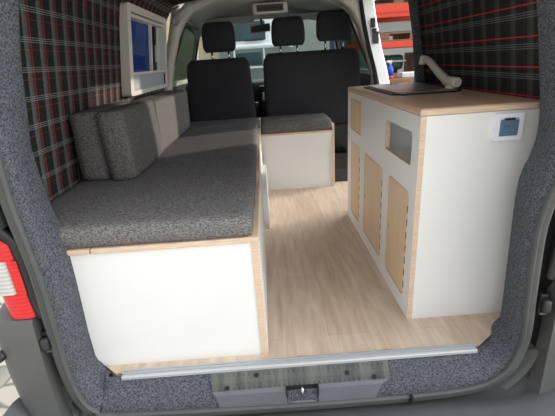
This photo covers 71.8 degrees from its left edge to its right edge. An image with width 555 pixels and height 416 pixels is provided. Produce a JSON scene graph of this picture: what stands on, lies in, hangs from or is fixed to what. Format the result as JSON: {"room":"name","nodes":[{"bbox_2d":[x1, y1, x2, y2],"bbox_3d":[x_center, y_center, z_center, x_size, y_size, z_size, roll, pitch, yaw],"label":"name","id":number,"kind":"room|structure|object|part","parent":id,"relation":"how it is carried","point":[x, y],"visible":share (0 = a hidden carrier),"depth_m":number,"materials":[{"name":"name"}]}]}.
{"room":"vehicle interior","nodes":[
{"label":"vehicle interior","id":0,"kind":"room"},
{"bbox_2d":[19,0,179,201],"bbox_3d":[-0.769,-0.465,2.052,0.285,1.325,2.100,-4,21,-1],"label":"wall","id":1,"kind":"structure","parent":0,"point":[71,61],"depth_m":1.45,"materials":[{"name":"fabric"}]},
{"bbox_2d":[40,329,51,352],"bbox_3d":[-0.675,0.393,1.131,0.026,0.070,0.050,-4,21,-1],"label":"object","id":2,"kind":"object","parent":1,"relation":"attached to","point":[45,344],"visible":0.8,"depth_m":1.11,"materials":[{"name":"plastic"}]},
{"bbox_2d":[119,2,166,96],"bbox_3d":[-0.811,-0.961,2.374,0.119,0.453,0.840,-4,21,-1],"label":"window","id":3,"kind":"structure","parent":1,"relation":"in","point":[143,43],"depth_m":2.27,"materials":[{"name":"white plastic"}]},
{"bbox_3d":[-0.828,-0.988,2.369,0.042,0.278,0.746,-4,21,-1],"label":"pane","id":4,"kind":"part","parent":3,"relation":"part of","materials":[{"name":"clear glass"}]},
{"bbox_3d":[-0.811,-0.812,2.437,0.019,0.089,0.746,-4,21,-1],"label":"blind panel","id":5,"kind":"part","parent":3,"relation":"part of","materials":[{"name":"grey plastic"}]},
{"bbox_2d":[173,22,199,113],"bbox_3d":[-0.801,-1.034,3.676,0.274,1.320,1.340,-4,21,-1],"label":"door","id":6,"kind":"structure","parent":1,"relation":"in","point":[187,51],"depth_m":3.36,"materials":[{"name":"plastic"}]},
{"bbox_3d":[-0.898,-0.795,3.785,0.050,0.810,1.300,-4,21,-1],"label":"panel","id":7,"kind":"part","parent":6,"relation":"part of","materials":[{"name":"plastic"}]},
{"bbox_3d":[-0.814,-1.382,3.470,0.197,0.440,1.155,-4,21,-1],"label":"pane","id":8,"kind":"part","parent":6,"relation":"part of","materials":[{"name":"green glass"}]},
{"bbox_2d":[163,4,210,90],"bbox_3d":[-0.691,-0.835,3.039,0.490,1.355,0.120,-4,21,-1],"label":"trim","id":9,"kind":"structure","parent":1,"relation":"attached to","point":[175,31],"depth_m":2.83,"materials":[{"name":"beige plastic"}]},
{"bbox_2d":[205,16,253,23],"bbox_3d":[-0.422,-1.679,3.439,0.426,0.041,0.208,-4,21,-1],"label":"sun visor","id":10,"kind":"object","parent":1,"relation":"attached to","point":[250,19],"visible":0.76,"depth_m":3.37,"materials":[{"name":"plastic"}]},
{"bbox_2d":[172,0,345,40],"bbox_3d":[-0.099,-1.579,3.136,1.310,0.262,1.010,-4,21,-1],"label":"trim","id":11,"kind":"structure","parent":1,"relation":"attached to","point":[218,8],"depth_m":3.11,"materials":[{"name":"grey plastic"}]},
{"bbox_2d":[250,18,270,33],"bbox_3d":[-0.162,-1.692,3.554,0.193,0.138,0.096,-4,21,-1],"label":"mirror","id":12,"kind":"object","parent":11,"relation":"attached to","point":[260,28],"visible":0.98,"depth_m":3.52,"materials":[{"name":"black plastic"}]},
{"bbox_3d":[-0.159,-1.651,3.523,0.174,0.069,0.007,-4,21,-1],"label":"glass","id":13,"kind":"part","parent":12,"relation":"part of","materials":[{"name":"black mirror"}]},
{"bbox_2d":[252,1,287,18],"bbox_3d":[-0.063,-1.586,3.073,0.270,0.080,0.326,-4,21,-1],"label":"console","id":14,"kind":"object","parent":1,"relation":"attached to","point":[267,9],"visible":1,"depth_m":2.93,"materials":[{"name":"grey plastic"}]},
{"bbox_3d":[-0.058,-1.531,2.929,0.204,0.046,0.014,-4,21,-1],"label":"lamp panel","id":15,"kind":"part","parent":14,"relation":"part of","materials":[{"name":"grey plastic"}]},
{"bbox_2d":[0,199,554,415],"bbox_3d":[0.025,-0.180,1.028,1.938,1.826,0.215,-4,21,-1],"label":"trim","id":16,"kind":"structure","parent":1,"relation":"attached to","point":[530,356],"depth_m":1.20,"materials":[{"name":"grey paint"}]},
{"bbox_2d":[0,228,41,319],"bbox_3d":[-0.754,0.145,1.118,0.161,0.310,0.190,-4,21,-1],"label":"tail light","id":17,"kind":"object","parent":16,"relation":"attached to","point":[16,289],"visible":0.97,"depth_m":1.04,"materials":[{"name":"red plastic"}]},
{"bbox_2d":[0,280,554,415],"bbox_3d":[0.083,0.602,1.177,1.844,0.702,0.480,-4,21,-1],"label":"bumper cover","id":18,"kind":"object","parent":1,"relation":"attached to","point":[36,378],"visible":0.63,"depth_m":1.18,"materials":[{"name":"plastic"}]},
{"bbox_2d":[0,0,554,411],"bbox_3d":[0.038,-0.092,1.048,1.577,1.566,0.182,-4,21,-1],"label":"trim","id":19,"kind":"structure","parent":1,"relation":"attached to","point":[95,382],"depth_m":1.12,"materials":[{"name":"carpet"}]},
{"bbox_2d":[0,153,554,415],"bbox_3d":[0.035,-0.060,0.964,1.450,1.518,0.042,-4,21,-1],"label":"trim","id":20,"kind":"structure","parent":1,"relation":"attached to","point":[6,196],"depth_m":1.16,"materials":[{"name":"rubber"}]},
{"bbox_2d":[210,360,389,406],"bbox_3d":[0.074,0.569,1.230,0.573,0.106,0.054,-4,21,-1],"label":"plate","id":21,"kind":"object","parent":1,"relation":"attached to","point":[355,380],"visible":1,"depth_m":1.22,"materials":[{"name":"plastic"}]},
{"bbox_3d":[0.076,0.595,1.229,0.573,0.058,0.034,-4,21,-1],"label":"panel","id":22,"kind":"part","parent":21,"relation":"part of","materials":[{"name":"plastic"}]},
{"bbox_2d":[286,383,318,402],"bbox_3d":[0.080,0.596,1.234,0.104,0.068,0.040,-4,21,-1],"label":"latch","id":23,"kind":"object","parent":21,"relation":"attached to","point":[305,386],"visible":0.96,"depth_m":1.22,"materials":[{"name":"black metal"}]},
{"bbox_2d":[287,12,318,19],"bbox_3d":[0.289,-1.730,3.448,0.406,0.041,0.208,-4,21,-1],"label":"sun visor","id":24,"kind":"object","parent":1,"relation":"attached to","point":[312,15],"visible":0.48,"depth_m":3.38,"materials":[{"name":"plastic"}]},
{"bbox_2d":[166,0,194,4],"bbox_3d":[-0.048,-1.125,1.721,1.310,0.073,2.020,-4,21,-1],"label":"ceiling","id":25,"kind":"structure","parent":0,"point":[173,2],"depth_m":2.58,"materials":[{"name":"fabric"}]},
{"bbox_2d":[166,3,218,59],"bbox_3d":[-5.158,-5.695,10.576,8.800,6.520,0.200,-4,21,-1],"label":"wall","id":26,"kind":"structure","parent":0,"point":[202,55],"depth_m":11.04,"materials":[{"name":"beige paint"}]},
{"bbox_2d":[106,181,500,376],"bbox_3d":[0.015,0.126,2.270,1.790,0.030,2.156,-4,21,-1],"label":"floor","id":27,"kind":"structure","parent":0,"point":[327,294],"depth_m":1.56,"materials":[{"name":"brown wood"}]},
{"bbox_2d":[67,128,269,365],"bbox_3d":[-0.445,-0.080,2.181,0.779,0.475,2.110,-4,21,-1],"label":"box","id":28,"kind":"object","parent":27,"relation":"on","point":[198,298],"visible":0.59,"depth_m":1.21,"materials":[{"name":"white laminate"}]},
{"bbox_2d":[50,125,257,248],"bbox_3d":[-0.471,-0.228,1.923,0.739,0.074,1.736,-4,21,-1],"label":"mattress","id":29,"kind":"object","parent":28,"relation":"on","point":[203,185],"visible":0.73,"depth_m":1.31,"materials":[{"name":"grey fabric"}]},
{"bbox_2d":[69,102,130,180],"bbox_3d":[-0.751,-0.317,1.724,0.129,0.280,0.459,-4,21,-1],"label":"cushion","id":30,"kind":"object","parent":29,"relation":"on","point":[91,155],"visible":0.46,"depth_m":1.51,"materials":[{"name":"fabric"}]},
{"bbox_2d":[95,100,163,180],"bbox_3d":[-0.638,-0.320,1.715,0.117,0.280,0.482,-4,21,-1],"label":"cushion","id":31,"kind":"object","parent":29,"relation":"on","point":[130,135],"visible":1,"depth_m":1.54,"materials":[{"name":"fabric"}]},
{"bbox_2d":[130,90,189,150],"bbox_3d":[-0.701,-0.557,2.354,0.173,0.269,0.880,-4,21,-1],"label":"backrest cushion","id":32,"kind":"object","parent":29,"relation":"on","point":[171,107],"visible":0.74,"depth_m":2.25,"materials":[{"name":"grey fabric"}]},
{"bbox_3d":[-0.430,0.315,1.233,0.728,0.420,0.044,-4,21,-1],"label":"panel","id":33,"kind":"part","parent":28,"relation":"part of","materials":[{"name":"white laminate"}]},
{"bbox_2d":[189,118,259,128],"bbox_3d":[-0.507,-0.607,2.909,0.746,0.073,0.386,-4,21,-1],"label":"mattress","id":34,"kind":"object","parent":28,"relation":"on","point":[243,121],"visible":0.43,"depth_m":2.85,"materials":[{"name":"grey fabric"}]},
{"bbox_3d":[-0.088,-0.013,2.017,0.022,0.424,1.721,-4,21,-1],"label":"panel","id":35,"kind":"part","parent":28,"relation":"part of","materials":[{"name":"brown wood"}]},
{"bbox_2d":[261,121,334,189],"bbox_3d":[0.150,-0.434,3.002,0.530,0.470,0.380,-4,21,-1],"label":"box","id":36,"kind":"object","parent":27,"relation":"on","point":[300,159],"visible":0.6,"depth_m":2.84,"materials":[{"name":"white laminate"}]},
{"bbox_2d":[260,113,330,133],"bbox_3d":[0.128,-0.647,2.915,0.515,0.083,0.371,-4,21,-1],"label":"seat cushion","id":37,"kind":"object","parent":36,"relation":"on","point":[315,121],"visible":1,"depth_m":2.75,"materials":[{"name":"fabric"}]},
{"bbox_3d":[0.139,-0.507,2.785,0.514,0.060,0.026,-4,21,-1],"label":"rail","id":38,"kind":"part","parent":36,"relation":"part of","materials":[{"name":"white laminate"}]},
{"bbox_3d":[0.152,-0.317,2.864,0.514,0.352,0.016,-4,21,-1],"label":"panel","id":39,"kind":"part","parent":36,"relation":"part of","materials":[{"name":"white laminate"}]},
{"bbox_3d":[0.407,-0.452,3.005,0.016,0.470,0.380,-4,21,-1],"label":"panel","id":40,"kind":"part","parent":36,"relation":"part of","materials":[{"name":"brown wood"}]},
{"bbox_2d":[121,343,477,379],"bbox_3d":[0.073,0.497,1.249,1.149,0.015,0.038,-4,21,-1],"label":"threshold strip","id":41,"kind":"object","parent":27,"relation":"on","point":[441,350],"visible":1,"depth_m":1.24,"materials":[{"name":"metal"}]},
{"bbox_2d":[335,146,347,181],"bbox_3d":[0.494,-0.355,3.078,0.125,0.225,0.240,-4,21,-1],"label":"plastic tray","id":42,"kind":"object","parent":27,"relation":"on","point":[341,153],"visible":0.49,"depth_m":2.98,"materials":[{"name":"grey plastic"}]},
{"bbox_2d":[359,0,376,84],"bbox_3d":[0.683,-0.843,2.882,0.161,1.292,0.026,-4,21,-1],"label":"trim","id":43,"kind":"structure","parent":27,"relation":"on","point":[360,1],"depth_m":2.74,"materials":[{"name":"black rubber"}]},
{"bbox_2d":[362,0,389,83],"bbox_3d":[0.738,-0.899,2.935,0.270,1.410,0.175,-4,21,-1],"label":"trim","id":44,"kind":"structure","parent":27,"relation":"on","point":[368,5],"depth_m":2.75,"materials":[{"name":"white paint"}]},
{"bbox_2d":[333,0,377,84],"bbox_3d":[0.600,-0.892,2.962,0.490,1.355,0.160,-4,21,-1],"label":"trim","id":45,"kind":"structure","parent":44,"relation":"attached to","point":[352,6],"depth_m":2.76,"materials":[{"name":"beige plastic"}]},
{"bbox_2d":[371,18,378,43],"bbox_3d":[0.685,-1.244,2.692,0.058,0.165,0.026,-4,21,-1],"label":"latch","id":46,"kind":"object","parent":44,"relation":"attached to","point":[375,32],"depth_m":2.69,"materials":[{"name":"black plastic"}]},
{"bbox_3d":[0.695,-1.207,2.713,0.042,0.080,0.014,-4,21,-1],"label":"plate","id":47,"kind":"part","parent":46,"relation":"part of","materials":[{"name":"plastic"}]},
{"bbox_2d":[348,86,539,318],"bbox_3d":[0.622,-0.143,1.768,0.384,0.757,1.054,-4,21,-1],"label":"base cabinet","id":48,"kind":"object","parent":27,"relation":"on","point":[431,195],"visible":0.97,"depth_m":1.32,"materials":[{"name":"white laminate"}]},
{"bbox_3d":[0.436,-0.147,2.115,0.015,0.407,0.197,-4,21,-1],"label":"door","id":49,"kind":"part","parent":48,"relation":"part of","materials":[{"name":"brown wood"}]},
{"bbox_3d":[0.449,-0.023,1.792,0.015,0.407,0.290,-4,21,-1],"label":"door","id":50,"kind":"part","parent":48,"relation":"part of","materials":[{"name":"brown wood"}]},
{"bbox_3d":[0.443,-0.120,1.769,0.018,0.735,1.046,-4,21,-1],"label":"panel","id":51,"kind":"part","parent":48,"relation":"part of","materials":[{"name":"white laminate"}]},
{"bbox_3d":[0.462,0.099,1.474,0.015,0.407,0.213,-4,21,-1],"label":"door","id":52,"kind":"part","parent":48,"relation":"part of","materials":[{"name":"brown wood"}]},
{"bbox_2d":[348,86,539,115],"bbox_3d":[0.599,-0.486,1.636,0.383,0.022,1.052,-4,21,-1],"label":"countertop","id":53,"kind":"structure","parent":48,"relation":"on","point":[465,98],"depth_m":1.30,"materials":[{"name":"brown wood"}]},
{"bbox_2d":[364,82,461,95],"bbox_3d":[0.597,-0.556,1.770,0.285,0.013,0.545,-4,21,-1],"label":"sink","id":54,"kind":"object","parent":53,"relation":"in","point":[408,88],"visible":1,"depth_m":1.66,"materials":[{"name":"black glass"}]},
{"bbox_2d":[419,55,461,87],"bbox_3d":[0.697,-0.598,1.681,0.052,0.144,0.334,-6,21,-5],"label":"faucet","id":55,"kind":"object","parent":53,"relation":"on","point":[448,81],"visible":0.94,"depth_m":1.63,"materials":[{"name":"beige plastic"}]},
{"bbox_3d":[0.701,-0.613,1.694,0.035,0.118,0.246,-5,21,-2],"label":"spout","id":56,"kind":"part","parent":55,"relation":"part of","materials":[{"name":"beige plastic"}]},
{"bbox_3d":[0.653,0.050,1.293,0.362,0.735,0.017,-4,21,-1],"label":"panel","id":57,"kind":"part","parent":48,"relation":"part of","materials":[{"name":"white laminate"}]},
{"bbox_2d":[491,112,524,140],"bbox_3d":[0.701,-0.246,1.163,0.089,0.082,0.014,-4,21,-1],"label":"power socket","id":58,"kind":"object","parent":48,"relation":"attached to","point":[506,126],"visible":1,"depth_m":1.16,"materials":[{"name":"white plastic"}]},
{"bbox_2d":[293,19,412,71],"bbox_3d":[5.383,-5.625,9.957,12.200,5.520,0.200,-4,21,-1],"label":"wall","id":59,"kind":"structure","parent":0,"point":[311,43],"depth_m":10.18,"materials":[{"name":"grey paint"}]},
{"bbox_2d":[418,0,539,99],"bbox_3d":[0.770,-0.397,1.610,0.285,1.325,1.110,-4,21,-1],"label":"wall","id":60,"kind":"structure","parent":0,"point":[491,46],"depth_m":1.46,"materials":[{"name":"fabric"}]},
{"bbox_2d":[408,0,424,82],"bbox_3d":[0.764,-0.597,2.164,0.194,1.300,0.063,-4,21,-1],"label":"trim","id":61,"kind":"structure","parent":60,"relation":"attached to","point":[419,75],"depth_m":2.03,"materials":[{"name":"fabric"}]},
{"bbox_2d":[535,289,551,314],"bbox_3d":[0.795,0.287,1.150,0.026,0.070,0.050,-4,21,-1],"label":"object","id":62,"kind":"object","parent":60,"relation":"attached to","point":[543,304],"visible":0.92,"depth_m":1.14,"materials":[{"name":"plastic"}]},
{"bbox_2d":[544,237,554,279],"bbox_3d":[0.848,0.029,1.139,0.161,0.310,0.190,-4,21,-1],"label":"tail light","id":63,"kind":"object","parent":60,"relation":"attached to","point":[550,270],"visible":1,"depth_m":1.10,"materials":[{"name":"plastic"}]},
{"bbox_3d":[-0.033,-0.456,3.924,1.900,0.070,1.350,-4,21,-1],"label":"trim","id":64,"kind":"structure","parent":0,"visible":0},
{"bbox_2d":[187,21,258,121],"bbox_3d":[-0.467,-0.921,3.366,0.606,1.252,0.605,-4,21,-1],"label":"seat","id":65,"kind":"object","parent":64,"relation":"on","point":[218,89],"visible":0.62,"depth_m":3.06,"materials":[{"name":"fabric"}]},
{"bbox_3d":[-0.456,-0.893,3.117,0.562,0.598,0.120,-4,21,-1],"label":"backrest","id":66,"kind":"part","parent":65,"relation":"part of","materials":[{"name":"fabric"}]},
{"bbox_2d":[263,9,359,149],"bbox_3d":[0.281,-0.985,3.361,0.812,1.282,0.625,-4,21,-1],"label":"bench","id":67,"kind":"object","parent":64,"relation":"on","point":[315,81],"visible":0.51,"depth_m":3.06,"materials":[{"name":"fabric"}]},
{"bbox_3d":[0.294,-0.832,3.171,0.812,0.872,0.120,-4,21,-1],"label":"backrest","id":68,"kind":"part","parent":67,"relation":"part of","materials":[{"name":"fabric"}]},
{"bbox_3d":[0.314,-0.539,3.217,0.745,0.310,0.035,-4,21,-1],"label":"panel","id":69,"kind":"part","parent":67,"relation":"part of","materials":[{"name":"black plastic"}]},
{"bbox_2d":[335,10,369,85],"bbox_3d":[0.660,-1.139,3.695,0.274,1.320,1.340,-4,21,-1],"label":"door","id":70,"kind":"structure","parent":64,"relation":"on","point":[354,41],"depth_m":3.20,"materials":[{"name":"plastic"}]},
{"bbox_3d":[0.629,-1.486,3.488,0.197,0.440,1.155,-4,21,-1],"label":"pane","id":71,"kind":"part","parent":70,"relation":"part of","materials":[{"name":"green glass"}]},
{"bbox_3d":[0.788,-0.916,3.807,0.050,0.810,1.300,-4,21,-1],"label":"panel","id":72,"kind":"part","parent":70,"relation":"part of","materials":[{"name":"plastic"}]},
{"bbox_3d":[-0.109,-1.583,3.940,1.658,0.606,0.533,-4,21,-1],"label":"trim","id":73,"kind":"structure","parent":0,"visible":0},
{"bbox_2d":[186,79,265,117],"bbox_3d":[-0.076,-1.068,4.007,1.615,0.555,0.753,-4,21,-1],"label":"dashboard","id":74,"kind":"object","parent":73,"relation":"attached to","point":[258,84],"visible":0.2,"depth_m":3.75,"materials":[{"name":"plastic"}]},
{"label":"outside","id":75,"kind":"structure","parent":0,"visible":0},
{"bbox_2d":[0,118,261,415],"bbox_3d":[-0.250,-1.880,8.915,40.000,0.001,42.000,-4,21,-1],"label":"ground","id":76,"kind":"structure","parent":75,"point":[9,394],"depth_m":1.91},
{"bbox_2d":[219,19,292,78],"bbox_3d":[-0.408,-2.963,8.547,1.530,2.300,2.900,-4,21,-1],"label":"truck","id":77,"kind":"object","parent":76,"relation":"on","point":[254,47],"visible":0.16,"depth_m":7.27,"materials":[{"name":"white paint"}]},
{"bbox_3d":[-0.546,-2.811,7.233,0.500,0.220,0.020,-4,21,-1],"label":"cooling panel","id":78,"kind":"part","parent":77,"relation":"part of","materials":[{"name":"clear glass"}]},
{"bbox_3d":[-0.524,-2.791,7.177,0.580,0.340,0.030,-4,21,-1],"label":"guard frame","id":79,"kind":"part","parent":77,"relation":"part of","materials":[{"name":"white paint"}]},
{"bbox_2d":[219,46,292,78],"bbox_3d":[-0.385,-2.645,7.330,1.400,0.740,0.040,-4,21,-1],"label":"grille","id":80,"kind":"object","parent":77,"relation":"attached to","point":[254,54],"depth_m":7.20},
{"bbox_2d":[329,3,412,48],"bbox_3d":[2.113,-2.880,5.920,2.480,3.720,1.012,-4,21,-1],"label":"rack","id":81,"kind":"object","parent":76,"relation":"on","point":[388,12],"visible":0.05,"depth_m":5.44,"materials":[{"name":"red metal"}]},
{"bbox_2d":[374,0,407,4],"bbox_3d":[1.708,-3.094,5.785,1.000,0.122,0.800,-4,21,-1],"label":"wooden pallet","id":82,"kind":"object","parent":81,"relation":"on","point":[376,2],"visible":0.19,"depth_m":5.43,"materials":[{"name":"brown wood"}]},
{"bbox_2d":[384,55,405,72],"bbox_3d":[1.777,-2.197,6.228,0.460,0.530,0.440,-4,21,-1],"label":"machine","id":83,"kind":"object","parent":81,"relation":"on","point":[397,60],"visible":0.4,"depth_m":6.00,"materials":[{"name":"green plastic"}]},
{"bbox_3d":[1.774,-2.285,5.977,0.460,0.025,0.035,-4,21,-1],"label":"rail","id":84,"kind":"part","parent":83,"relation":"part of","materials":[{"name":"silver metal"}]},
{"bbox_2d":[379,31,412,41],"bbox_3d":[1.559,-2.630,5.957,1.000,0.122,0.800,-4,21,-1],"label":"wooden pallet","id":85,"kind":"object","parent":81,"relation":"on","point":[406,35],"visible":0.3,"depth_m":5.60,"materials":[{"name":"brown wood"}]},
{"bbox_2d":[377,21,411,32],"bbox_3d":[1.955,-2.779,5.905,1.950,0.138,0.740,-4,21,-1],"label":"stack","id":86,"kind":"object","parent":85,"relation":"on","point":[399,26],"visible":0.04,"depth_m":5.56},
{"bbox_2d":[404,52,413,71],"bbox_3d":[2.391,-2.196,6.087,0.560,0.548,0.650,-4,21,-1],"label":"cardboard box","id":87,"kind":"object","parent":81,"relation":"on","point":[409,63],"visible":0.14,"depth_m":6.12,"materials":[{"name":"brown cardboard"}]},
{"bbox_2d":[389,77,413,82],"bbox_3d":[2.108,-1.382,5.702,1.450,1.088,0.470,-4,21,-1],"label":"bench","id":88,"kind":"object","parent":76,"relation":"on","point":[395,79],"visible":0.02,"depth_m":5.29,"materials":[{"name":"brown wood"}]},
{"bbox_2d":[387,60,393,78],"bbox_3d":[1.594,-1.957,5.423,0.099,0.246,0.100,-4,21,-1],"label":"spray bottle","id":89,"kind":"object","parent":88,"relation":"on","point":[390,67],"visible":0.89,"depth_m":5.39,"materials":[{"name":"blue plastic"}]},
{"bbox_2d":[397,71,413,77],"bbox_3d":[1.934,-1.944,5.576,0.320,0.072,0.210,-4,21,-1],"label":"parcel","id":90,"kind":"object","parent":88,"relation":"on","point":[411,73],"visible":0.56,"depth_m":5.48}
]}

